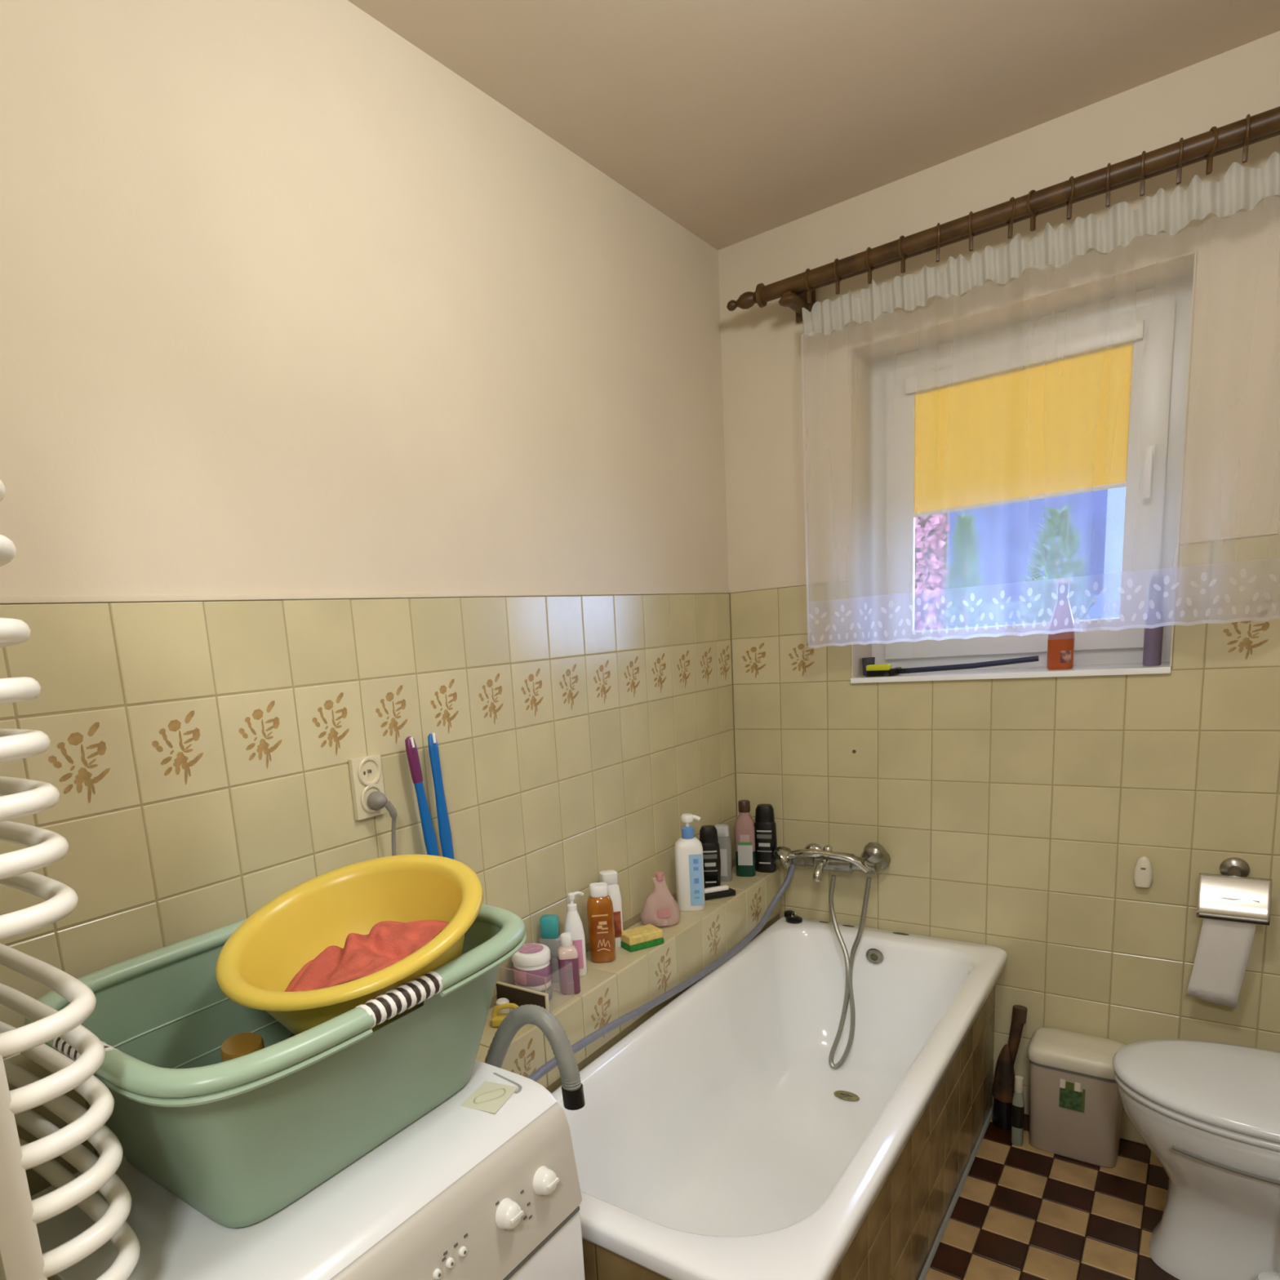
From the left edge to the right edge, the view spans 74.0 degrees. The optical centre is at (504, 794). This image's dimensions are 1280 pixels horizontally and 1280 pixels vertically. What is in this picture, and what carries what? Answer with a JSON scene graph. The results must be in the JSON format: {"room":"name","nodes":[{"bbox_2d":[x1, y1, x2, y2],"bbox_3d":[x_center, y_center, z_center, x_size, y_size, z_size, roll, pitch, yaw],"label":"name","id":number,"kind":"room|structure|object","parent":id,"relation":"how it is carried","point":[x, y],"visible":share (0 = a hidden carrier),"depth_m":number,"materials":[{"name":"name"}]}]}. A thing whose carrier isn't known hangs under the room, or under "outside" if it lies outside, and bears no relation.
{"room":"bathroom","nodes":[
{"label":"bathroom","id":0,"kind":"room"},
{"bbox_2d":[0,0,737,1196],"bbox_3d":[-0.028,-0.153,1.988,0.161,2.770,2.980,4,13,40],"label":"wall","id":1,"kind":"structure","parent":0,"point":[348,409],"depth_m":1.48,"materials":[{"name":"beige paint"}]},
{"bbox_2d":[348,754,386,820],"bbox_3d":[-0.257,-0.015,1.586,0.020,0.117,0.072,4,13,40],"label":"wall socket","id":2,"kind":"object","parent":1,"relation":"attached to","point":[366,771],"visible":0.84,"depth_m":1.57,"materials":[{"name":"beige plastic"}]},
{"bbox_2d":[358,756,381,786],"bbox_3d":[-0.254,-0.045,1.580,0.004,0.056,0.056,4,13,40],"label":"outlet","id":3,"kind":"object","parent":2,"relation":"attached to","point":[369,767],"depth_m":1.58,"materials":[{"name":"beige plastic"}]},
{"bbox_2d":[361,784,383,813],"bbox_3d":[-0.250,0.006,1.589,0.004,0.056,0.056,4,13,40],"label":"outlet","id":4,"kind":"object","parent":2,"relation":"attached to","point":[366,789],"depth_m":1.58,"materials":[{"name":"beige plastic"}]},
{"bbox_2d":[367,791,397,855],"bbox_3d":[-0.214,0.208,1.617,0.038,0.438,0.044,4,13,40],"label":"plug","id":5,"kind":"object","parent":4,"relation":"in","point":[377,800],"visible":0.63,"depth_m":1.58,"materials":[{"name":"grey plastic"}]},
{"bbox_2d":[475,865,781,1092],"bbox_3d":[0.106,0.804,1.986,0.149,0.672,2.489,4,13,40],"label":"ledge","id":6,"kind":"object","parent":1,"relation":"attached to","point":[609,991],"depth_m":2.14,"materials":[{"name":"beige tile"}]},
{"bbox_2d":[496,997,510,1013],"bbox_3d":[-0.003,0.474,1.876,0.030,0.031,0.030,4,13,40],"label":"cap","id":7,"kind":"object","parent":6,"relation":"on","point":[500,1001],"visible":0.67,"depth_m":1.87,"materials":[{"name":"white plastic"}]},
{"bbox_2d":[491,1003,518,1026],"bbox_3d":[0.008,0.475,1.815,0.073,0.048,0.032,-4,10,6],"label":"hand scrubber","id":8,"kind":"object","parent":6,"relation":"on","point":[496,1019],"visible":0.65,"depth_m":1.81,"materials":[{"name":"yellow plastic"}]},
{"bbox_2d":[495,981,549,1011],"bbox_3d":[0.041,0.459,1.883,0.144,0.051,0.009,4,13,40],"label":"box","id":9,"kind":"object","parent":6,"relation":"on","point":[520,996],"depth_m":1.88,"materials":[{"name":"brown cardboard"}]},
{"bbox_2d":[499,966,546,993],"bbox_3d":[0.076,0.430,1.925,0.133,0.086,0.105,4,13,40],"label":"strip","id":10,"kind":"object","parent":6,"relation":"on","point":[500,966],"visible":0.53,"depth_m":1.86,"materials":[{"name":"white plastic"}]},
{"bbox_2d":[511,942,551,991],"bbox_3d":[0.064,0.398,1.930,0.090,0.094,0.090,4,13,40],"label":"jar","id":11,"kind":"object","parent":6,"relation":"on","point":[533,958],"visible":0.87,"depth_m":1.90,"materials":[{"name":"white plastic"}]},
{"bbox_2d":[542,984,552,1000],"bbox_3d":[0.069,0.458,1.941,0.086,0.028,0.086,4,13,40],"label":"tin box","id":12,"kind":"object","parent":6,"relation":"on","point":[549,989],"visible":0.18,"depth_m":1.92,"materials":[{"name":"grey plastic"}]},
{"bbox_2d":[538,914,560,982],"bbox_3d":[0.114,0.371,2.025,0.056,0.161,0.036,-1,11,17],"label":"shampoo bottle","id":13,"kind":"object","parent":6,"relation":"on","point":[550,937],"visible":0.68,"depth_m":2.00,"materials":[{"name":"grey plastic"}]},
{"bbox_2d":[556,932,580,995],"bbox_3d":[0.149,0.392,1.953,0.047,0.140,0.048,-5,10,-2],"label":"lotion bottle","id":14,"kind":"object","parent":6,"relation":"on","point":[566,953],"visible":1,"depth_m":1.93,"materials":[{"name":"plastic"}]},
{"bbox_2d":[563,891,586,976],"bbox_3d":[0.174,0.339,2.046,0.058,0.207,0.049,-5,10,0],"label":"pump bottle","id":15,"kind":"object","parent":6,"relation":"on","point":[573,925],"visible":0.74,"depth_m":2.03,"materials":[{"name":"white plastic"}]},
{"bbox_2d":[586,882,615,963],"bbox_3d":[0.245,0.324,2.120,0.066,0.200,0.059,-5,10,0],"label":"oil bottle","id":16,"kind":"object","parent":6,"relation":"on","point":[600,914],"visible":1,"depth_m":2.10,"materials":[{"name":"orange plastic"}]},
{"bbox_2d":[599,869,622,947],"bbox_3d":[0.281,0.302,2.209,0.058,0.206,0.042,-7,10,-11],"label":"bottle","id":17,"kind":"object","parent":6,"relation":"on","point":[610,877],"visible":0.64,"depth_m":2.19,"materials":[{"name":"white plastic"}]},
{"bbox_2d":[620,924,663,951],"bbox_3d":[0.362,0.378,2.217,0.106,0.039,0.062,-9,11,-23],"label":"sponge","id":18,"kind":"object","parent":6,"relation":"on","point":[644,936],"visible":1,"depth_m":2.19,"materials":[{"name":"yellow plastic"}]},
{"bbox_2d":[640,871,680,926],"bbox_3d":[0.437,0.291,2.349,0.114,0.151,0.075,-5,10,-2],"label":"bottle","id":19,"kind":"object","parent":6,"relation":"on","point":[660,908],"visible":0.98,"depth_m":2.33,"materials":[{"name":"pink plastic"}]},
{"bbox_2d":[657,908,670,918],"bbox_3d":[0.444,0.329,2.324,0.036,0.025,0.004,-5,10,-2],"label":"print","id":20,"kind":"object","parent":19,"relation":"attached to","point":[661,913],"depth_m":2.32},
{"bbox_2d":[674,813,705,911],"bbox_3d":[0.542,0.196,2.451,0.080,0.285,0.063,-4,10,5],"label":"pump bottle","id":21,"kind":"object","parent":6,"relation":"on","point":[688,849],"visible":0.97,"depth_m":2.43,"materials":[{"name":"white plastic"}]},
{"bbox_2d":[699,825,720,888],"bbox_3d":[0.644,0.198,2.620,0.068,0.205,0.045,-3,10,9],"label":"bottle","id":22,"kind":"object","parent":6,"relation":"on","point":[708,839],"visible":0.75,"depth_m":2.60,"materials":[{"name":"black plastic"}]},
{"bbox_2d":[702,853,716,858],"bbox_3d":[0.640,0.192,2.598,0.044,0.014,0.002,-3,10,9],"label":"print","id":23,"kind":"object","parent":22,"relation":"on","point":[704,855],"depth_m":2.60},
{"bbox_2d":[704,862,715,866],"bbox_3d":[0.642,0.217,2.602,0.034,0.012,0.001,-3,10,9],"label":"print","id":24,"kind":"object","parent":22,"relation":"on","point":[706,864],"depth_m":2.60},
{"bbox_2d":[704,884,735,900],"bbox_3d":[0.653,0.296,2.557,0.110,0.032,0.032,-7,11,-14],"label":"brush","id":25,"kind":"object","parent":6,"relation":"on","point":[719,891],"visible":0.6,"depth_m":2.55,"materials":[{"name":"black plastic"}]},
{"bbox_2d":[714,824,732,881],"bbox_3d":[0.707,0.188,2.711,0.060,0.184,0.043,0,11,23],"label":"bottle","id":26,"kind":"object","parent":6,"relation":"on","point":[723,833],"visible":0.63,"depth_m":2.69,"materials":[{"name":"grey plastic"}]},
{"bbox_2d":[734,800,755,876],"bbox_3d":[0.790,0.142,2.741,0.062,0.250,0.052,-1,11,20],"label":"mouthwash bottle","id":27,"kind":"object","parent":6,"relation":"on","point":[744,828],"visible":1,"depth_m":2.72,"materials":[{"name":"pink plastic"}]},
{"bbox_2d":[754,804,777,872],"bbox_3d":[0.865,0.143,2.769,0.073,0.225,0.048,0,11,26],"label":"bottle","id":28,"kind":"object","parent":6,"relation":"on","point":[766,837],"visible":0.95,"depth_m":2.75,"materials":[{"name":"black plastic"}]},
{"bbox_2d":[758,843,769,846],"bbox_3d":[0.857,0.164,2.751,0.036,0.012,0.001,0,11,26],"label":"print","id":29,"kind":"object","parent":28,"relation":"on","point":[759,844],"depth_m":2.75},
{"bbox_2d":[756,834,771,838],"bbox_3d":[0.855,0.136,2.747,0.047,0.014,0.002,0,11,26],"label":"print","id":30,"kind":"object","parent":28,"relation":"on","point":[758,836],"depth_m":2.75},
{"bbox_3d":[-0.120,0.353,1.740,0.053,0.335,0.106,4,13,40],"label":"rack","id":31,"kind":"object","parent":6,"relation":"on","visible":0},
{"bbox_2d":[404,736,439,856],"bbox_3d":[-0.146,0.072,1.682,0.037,0.389,0.069,4,13,40],"label":"dish brush","id":32,"kind":"object","parent":31,"relation":"in","point":[429,837],"visible":0.44,"depth_m":1.66,"materials":[{"name":"blue plastic"}]},
{"bbox_2d":[427,733,454,859],"bbox_3d":[-0.118,0.064,1.714,0.035,0.387,0.044,4,13,40],"label":"dish brush","id":33,"kind":"object","parent":31,"relation":"in","point":[444,828],"visible":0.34,"depth_m":1.70,"materials":[{"name":"blue plastic"}]},
{"bbox_2d":[347,0,1279,250],"bbox_3d":[0.246,-1.339,0.616,2.210,0.100,4.240,4,13,40],"label":"ceiling","id":34,"kind":"structure","parent":0,"point":[736,121],"depth_m":1.78,"materials":[{"name":"paint"}]},
{"bbox_2d":[718,31,1279,1145],"bbox_3d":[1.657,-0.342,2.271,2.056,2.770,0.341,4,13,40],"label":"wall","id":35,"kind":"structure","parent":0,"point":[1017,816],"depth_m":2.25,"materials":[{"name":"beige paint"}]},
{"bbox_2d":[773,842,890,881],"bbox_3d":[1.006,0.193,2.607,0.347,0.112,0.185,4,13,40],"label":"mixer","id":36,"kind":"object","parent":35,"relation":"attached to","point":[873,858],"visible":1,"depth_m":2.57,"materials":[{"name":"silver metal"}]},
{"bbox_2d":[527,863,795,1081],"bbox_3d":[0.399,0.555,2.120,0.087,0.370,1.673,4,13,40],"label":"hose","id":37,"kind":"object","parent":36,"relation":"attached to","point":[549,1065],"visible":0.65,"depth_m":2.21,"materials":[{"name":"grey plastic"}]},
{"bbox_2d":[828,875,871,1069],"bbox_3d":[1.037,0.542,2.556,0.129,0.580,0.151,4,13,40],"label":"shower hose","id":38,"kind":"object","parent":36,"relation":"attached to","point":[849,996],"visible":1,"depth_m":2.55,"materials":[{"name":"metal"}]},
{"bbox_2d":[726,106,1279,323],"bbox_3d":[1.358,-1.379,1.929,1.756,0.095,0.162,4,13,40],"label":"pole","id":39,"kind":"object","parent":35,"relation":"attached to","point":[793,291],"visible":0.91,"depth_m":1.98,"materials":[{"name":"brown wood"}]},
{"bbox_2d":[804,268,813,303],"bbox_3d":[0.841,-1.405,2.305,0.008,0.086,0.057,4,13,40],"label":"curtain ring","id":40,"kind":"object","parent":39,"relation":"hanging from","point":[809,291],"visible":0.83,"depth_m":2.30,"materials":[{"name":"brown wood"}]},
{"bbox_2d":[833,258,841,294],"bbox_3d":[0.900,-1.401,2.256,0.008,0.086,0.057,3,13,38],"label":"curtain ring","id":41,"kind":"object","parent":39,"relation":"hanging from","point":[837,282],"visible":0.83,"depth_m":2.25,"materials":[{"name":"brown wood"}]},
{"bbox_2d":[865,247,873,284],"bbox_3d":[0.964,-1.396,2.203,0.008,0.086,0.057,4,13,40],"label":"curtain ring","id":42,"kind":"object","parent":39,"relation":"hanging from","point":[869,272],"visible":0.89,"depth_m":2.20,"materials":[{"name":"brown wood"}]},
{"bbox_2d":[897,235,907,273],"bbox_3d":[1.027,-1.392,2.151,0.008,0.086,0.057,6,14,45],"label":"curtain ring","id":43,"kind":"object","parent":39,"relation":"hanging from","point":[903,261],"visible":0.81,"depth_m":2.15,"materials":[{"name":"brown metal"}]},
{"bbox_2d":[936,222,940,262],"bbox_3d":[1.090,-1.388,2.098,0.008,0.086,0.057,0,11,24],"label":"curtain ring","id":44,"kind":"object","parent":39,"relation":"hanging from","point":[938,224],"visible":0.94,"depth_m":2.08,"materials":[{"name":"brown metal"}]},
{"bbox_2d":[968,211,973,251],"bbox_3d":[1.147,-1.384,2.051,0.008,0.086,0.057,3,13,37],"label":"curtain ring","id":45,"kind":"object","parent":39,"relation":"hanging from","point":[971,235],"visible":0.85,"depth_m":2.04,"materials":[{"name":"brown metal"}]},
{"bbox_2d":[1006,196,1015,239],"bbox_3d":[1.211,-1.379,1.997,0.008,0.086,0.057,-1,11,17],"label":"curtain ring","id":46,"kind":"object","parent":39,"relation":"hanging from","point":[1010,224],"visible":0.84,"depth_m":1.99,"materials":[{"name":"brown wood"}]},
{"bbox_2d":[1026,190,1039,231],"bbox_3d":[1.246,-1.377,1.968,0.057,0.086,0.008,-11,12,-33],"label":"curtain ring","id":47,"kind":"object","parent":39,"relation":"hanging from","point":[1033,219],"visible":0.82,"depth_m":1.97,"materials":[{"name":"brown wood"}]},
{"bbox_2d":[800,151,1279,648],"bbox_3d":[1.356,-0.871,2.010,1.260,0.952,0.072,4,13,40],"label":"curtain","id":48,"kind":"object","parent":39,"relation":"hanging from","point":[1241,187],"visible":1,"depth_m":1.99,"materials":[{"name":"fabric"}]},
{"bbox_2d":[1066,176,1074,219],"bbox_3d":[1.301,-1.373,1.922,0.008,0.086,0.057,0,11,23],"label":"curtain ring","id":49,"kind":"object","parent":39,"relation":"hanging from","point":[1068,204],"visible":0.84,"depth_m":1.92,"materials":[{"name":"brown wood"}]},
{"bbox_2d":[1105,162,1111,207],"bbox_3d":[1.357,-1.369,1.876,0.008,0.086,0.057,3,13,38],"label":"curtain ring","id":50,"kind":"object","parent":39,"relation":"hanging from","point":[1108,188],"visible":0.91,"depth_m":1.87,"materials":[{"name":"brown wood"}]},
{"bbox_2d":[1139,151,1146,196],"bbox_3d":[1.404,-1.366,1.836,0.008,0.086,0.057,4,13,40],"label":"curtain ring","id":51,"kind":"object","parent":39,"relation":"hanging from","point":[1142,168],"visible":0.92,"depth_m":1.83,"materials":[{"name":"brown wood"}]},
{"bbox_2d":[1176,137,1183,184],"bbox_3d":[1.452,-1.363,1.796,0.008,0.086,0.057,3,12,35],"label":"curtain ring","id":52,"kind":"object","parent":39,"relation":"hanging from","point":[1181,140],"visible":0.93,"depth_m":1.79,"materials":[{"name":"brown wood"}]},
{"bbox_2d":[1204,126,1217,174],"bbox_3d":[1.491,-1.360,1.764,0.008,0.086,0.057,-1,11,21],"label":"curtain ring","id":53,"kind":"object","parent":39,"relation":"hanging from","point":[1209,159],"visible":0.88,"depth_m":1.76,"materials":[{"name":"brown wood"}]},
{"bbox_2d":[1242,113,1250,163],"bbox_3d":[1.535,-1.357,1.727,0.008,0.086,0.057,3,13,37],"label":"curtain ring","id":54,"kind":"object","parent":39,"relation":"hanging from","point":[1245,154],"visible":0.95,"depth_m":1.72,"materials":[{"name":"brown wood"}]},
{"bbox_2d":[849,250,1197,683],"bbox_3d":[1.395,-0.811,2.316,0.764,0.952,0.272,4,13,40],"label":"window","id":55,"kind":"structure","parent":35,"relation":"in","point":[882,416],"depth_m":2.28,"materials":[{"name":"white plastic"}]},
{"bbox_2d":[862,657,875,675],"bbox_3d":[1.127,-0.398,2.585,0.038,0.055,0.038,4,13,40],"label":"tumbler","id":56,"kind":"object","parent":55,"relation":"on","point":[867,660],"visible":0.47,"depth_m":2.57,"materials":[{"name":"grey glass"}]},
{"bbox_2d":[866,663,891,676],"bbox_3d":[1.126,-0.374,2.510,0.022,0.035,0.070,-14,14,-42],"label":"scrub brush","id":57,"kind":"object","parent":55,"relation":"on","point":[873,670],"visible":1,"depth_m":2.50,"materials":[{"name":"yellow plastic"}]},
{"bbox_2d":[884,655,1039,675],"bbox_3d":[1.308,-0.370,2.401,0.383,0.037,0.086,4,13,40],"label":"squeegee","id":58,"kind":"object","parent":55,"relation":"on","point":[897,670],"visible":0.99,"depth_m":2.40,"materials":[{"name":"black plastic"}]},
{"bbox_2d":[905,319,1146,517],"bbox_3d":[1.412,-1.014,2.308,0.563,0.395,0.031,4,13,40],"label":"roller blind","id":59,"kind":"object","parent":55,"relation":"attached to","point":[1059,428],"visible":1,"depth_m":2.30,"materials":[{"name":"yellow fabric"}]},
{"bbox_2d":[1046,577,1075,669],"bbox_3d":[1.492,-0.457,2.235,0.060,0.237,0.050,4,13,40],"label":"spray bottle","id":60,"kind":"object","parent":55,"relation":"on","point":[1060,646],"visible":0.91,"depth_m":2.22,"materials":[{"name":"orange plastic"}]},
{"bbox_2d":[1142,575,1164,666],"bbox_3d":[1.643,-0.439,2.112,0.038,0.222,0.038,4,13,40],"label":"spray bottle","id":61,"kind":"object","parent":55,"relation":"on","point":[1153,637],"visible":0.85,"depth_m":2.10,"materials":[{"name":"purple plastic"}]},
{"bbox_2d":[1133,855,1152,888],"bbox_3d":[1.655,0.198,2.163,0.040,0.082,0.028,4,13,40],"label":"air freshener","id":62,"kind":"object","parent":35,"relation":"attached to","point":[1143,871],"visible":1,"depth_m":2.15,"materials":[{"name":"beige plastic"}]},
{"bbox_2d":[1195,857,1271,925],"bbox_3d":[1.766,0.227,2.022,0.132,0.131,0.105,4,13,40],"label":"toilet paper holder","id":63,"kind":"object","parent":35,"relation":"attached to","point":[1233,882],"visible":0.99,"depth_m":2.00,"materials":[{"name":"silver metal"}]},
{"bbox_2d":[1186,895,1259,1008],"bbox_3d":[1.761,0.372,2.051,0.121,0.306,0.064,4,13,40],"label":"toilet roll","id":64,"kind":"object","parent":63,"relation":"hanging from","point":[1224,947],"visible":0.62,"depth_m":2.04,"materials":[{"name":"white paper"}]},
{"bbox_2d":[924,1114,1179,1279],"bbox_3d":[0.463,1.329,1.099,2.210,0.100,4.240,4,13,40],"label":"floor","id":65,"kind":"structure","parent":0,"point":[1025,1211],"depth_m":2.05,"materials":[{"name":"brown tile"}]},
{"bbox_2d":[31,1059,585,1279],"bbox_3d":[-0.219,0.885,1.174,0.475,0.852,0.600,4,13,40],"label":"washing machine","id":66,"kind":"object","parent":65,"relation":"on","point":[484,1184],"visible":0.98,"depth_m":1.03,"materials":[{"name":"white metal"}]},
{"bbox_2d":[24,903,526,1227],"bbox_3d":[-0.271,0.336,1.151,0.454,0.244,0.599,4,13,40],"label":"laundry basket","id":67,"kind":"object","parent":66,"relation":"on","point":[238,1140],"visible":0.72,"depth_m":1.01,"materials":[{"name":"green plastic"}]},
{"bbox_2d":[220,1031,264,1062],"bbox_3d":[-0.320,0.385,1.054,0.056,0.172,0.074,-8,11,-15],"label":"cup","id":68,"kind":"object","parent":67,"relation":"in","point":[236,1046],"visible":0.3,"depth_m":1.02,"materials":[{"name":"brown plastic"}]},
{"bbox_2d":[215,854,483,1035],"bbox_3d":[-0.204,0.219,1.144,0.359,0.196,0.370,-14,14,-43],"label":"basin","id":69,"kind":"object","parent":67,"relation":"in","point":[255,967],"visible":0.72,"depth_m":1.21,"materials":[{"name":"yellow plastic"}]},
{"bbox_2d":[284,920,449,991],"bbox_3d":[-0.182,0.225,1.126,0.240,0.105,0.233,-9,11,-22],"label":"cloth","id":70,"kind":"object","parent":69,"relation":"in","point":[387,943],"visible":0.91,"depth_m":1.11,"materials":[{"name":"red fabric"}]},
{"bbox_2d":[473,1088,506,1104],"bbox_3d":[-0.021,0.432,1.198,0.052,0.003,0.024,-8,11,-20],"label":"print","id":71,"kind":"object","parent":66,"relation":"on","point":[482,1095],"depth_m":1.20},
{"bbox_2d":[484,1004,585,1110],"bbox_3d":[0.020,0.513,1.356,0.262,0.387,0.033,3,13,37],"label":"hose","id":72,"kind":"object","parent":66,"relation":"attached to","point":[572,1090],"visible":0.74,"depth_m":1.27,"materials":[{"name":"grey plastic"}]},
{"bbox_2d":[582,984,995,1279],"bbox_3d":[0.703,0.844,2.075,0.646,0.469,1.608,4,13,40],"label":"surround","id":73,"kind":"object","parent":65,"relation":"on","point":[900,1237],"visible":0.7,"depth_m":1.90,"materials":[{"name":"brown tile"}]},
{"bbox_2d":[551,916,1007,1279],"bbox_3d":[0.698,0.772,2.046,0.665,0.404,1.628,4,13,40],"label":"bathtub","id":74,"kind":"object","parent":73,"relation":"on","point":[719,1138],"visible":0.87,"depth_m":2.17,"materials":[{"name":"white ceramic"}]},
{"bbox_2d":[784,910,795,917],"bbox_3d":[0.956,0.399,2.799,0.034,0.020,0.034,4,13,40],"label":"plug","id":75,"kind":"object","parent":74,"relation":"on","point":[788,913],"visible":0.73,"depth_m":2.79,"materials":[{"name":"black rubber"}]},
{"bbox_2d":[786,912,802,923],"bbox_3d":[0.956,0.402,2.753,0.052,0.031,0.052,4,13,40],"label":"plug","id":76,"kind":"object","parent":74,"relation":"on","point":[793,918],"visible":1,"depth_m":2.74,"materials":[{"name":"black rubber"}]},
{"bbox_2d":[991,1004,1027,1129],"bbox_3d":[1.456,0.781,2.399,0.094,0.354,0.063,-5,10,-4],"label":"toilet brush","id":77,"kind":"object","parent":65,"relation":"on","point":[1002,1091],"visible":0.95,"depth_m":2.39,"materials":[{"name":"black plastic"}]},
{"bbox_2d":[1010,1075,1024,1146],"bbox_3d":[1.427,0.876,2.320,0.029,0.200,0.029,4,13,40],"label":"bottle","id":78,"kind":"object","parent":65,"relation":"on","point":[1018,1100],"visible":1,"depth_m":2.31,"materials":[{"name":"grey plastic"}]},
{"bbox_2d":[1027,1027,1125,1167],"bbox_3d":[1.562,0.819,2.284,0.218,0.304,0.166,4,13,40],"label":"waste bin","id":79,"kind":"object","parent":65,"relation":"on","point":[1076,1104],"visible":0.8,"depth_m":2.23,"materials":[{"name":"grey plastic"}]},
{"bbox_2d":[1112,1039,1279,1279],"bbox_3d":[1.665,0.670,1.698,0.699,0.787,0.404,4,13,40],"label":"toilet","id":80,"kind":"object","parent":65,"relation":"on","point":[1208,1112],"visible":1,"depth_m":1.75,"materials":[{"name":"white ceramic"}]},
{"bbox_2d":[1254,1271,1279,1279],"bbox_3d":[1.512,0.915,1.619,0.096,0.360,0.096,4,13,40],"label":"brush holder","id":81,"kind":"object","parent":65,"relation":"on","point":[1264,1275],"visible":1,"depth_m":1.64,"materials":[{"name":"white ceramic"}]},
{"bbox_2d":[1046,638,1075,669],"bbox_3d":[1.498,-0.380,2.250,0.060,0.080,0.048,4,13,40],"label":"label","id":82,"kind":"object","parent":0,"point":[1060,651],"depth_m":2.23,"materials":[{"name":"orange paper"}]},
{"bbox_2d":[1142,604,1164,666],"bbox_3d":[1.646,-0.404,2.118,0.038,0.150,0.038,4,13,40],"label":"label","id":83,"kind":"object","parent":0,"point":[1153,637],"depth_m":2.11,"materials":[{"name":"plastic"}]},
{"label":"outside","id":84,"kind":"structure","parent":0,"visible":0},
{"bbox_3d":[7.992,-0.895,11.419,16.000,0.100,21.700,4,13,40],"label":"ground","id":85,"kind":"structure","parent":84,"visible":0},
{"bbox_2d":[914,512,950,631],"bbox_3d":[4.358,-2.090,10.364,2.063,3.308,0.379,4,13,40],"label":"flowering tree","id":86,"kind":"object","parent":85,"relation":"on","point":[931,531],"visible":0.07,"depth_m":9.67,"materials":[{"name":"pink plant"}]},
{"bbox_2d":[936,511,992,629],"bbox_3d":[4.807,-1.586,8.798,0.852,2.694,0.817,-2,11,17],"label":"conifer","id":87,"kind":"object","parent":85,"relation":"on","point":[964,531],"visible":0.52,"depth_m":8.59,"materials":[{"name":"green plant"}]},
{"bbox_2d":[946,486,1125,627],"bbox_3d":[7.635,-3.914,12.773,3.200,5.400,3.600,4,13,40],"label":"house","id":88,"kind":"structure","parent":85,"relation":"on","point":[1006,531],"depth_m":11.45,"materials":[{"name":"stone"}]},
{"bbox_2d":[1021,575,1052,624],"bbox_3d":[6.311,-1.554,9.813,0.804,2.031,0.821,-6,10,-9],"label":"conifer","id":89,"kind":"object","parent":85,"relation":"on","point":[1035,611],"visible":0.07,"depth_m":9.63,"materials":[{"name":"green plant"}]},
{"bbox_2d":[1004,502,1101,625],"bbox_3d":[4.511,-1.110,6.896,1.243,2.482,1.276,4,13,40],"label":"conifer","id":90,"kind":"object","parent":85,"relation":"on","point":[1065,536],"visible":0.41,"depth_m":6.66,"materials":[{"name":"green plant"}]},
{"bbox_3d":[-0.144,0.167,0.271,1.906,2.770,0.144,4,13,40],"label":"wall","id":91,"kind":"structure","parent":0,"visible":0},
{"bbox_2d":[0,479,140,1279],"bbox_3d":[-0.581,0.089,0.837,0.432,0.848,0.173,4,13,40],"label":"towel radiator","id":92,"kind":"object","parent":91,"relation":"attached to","point":[21,1256],"visible":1,"depth_m":0.76,"materials":[{"name":"white metal"}]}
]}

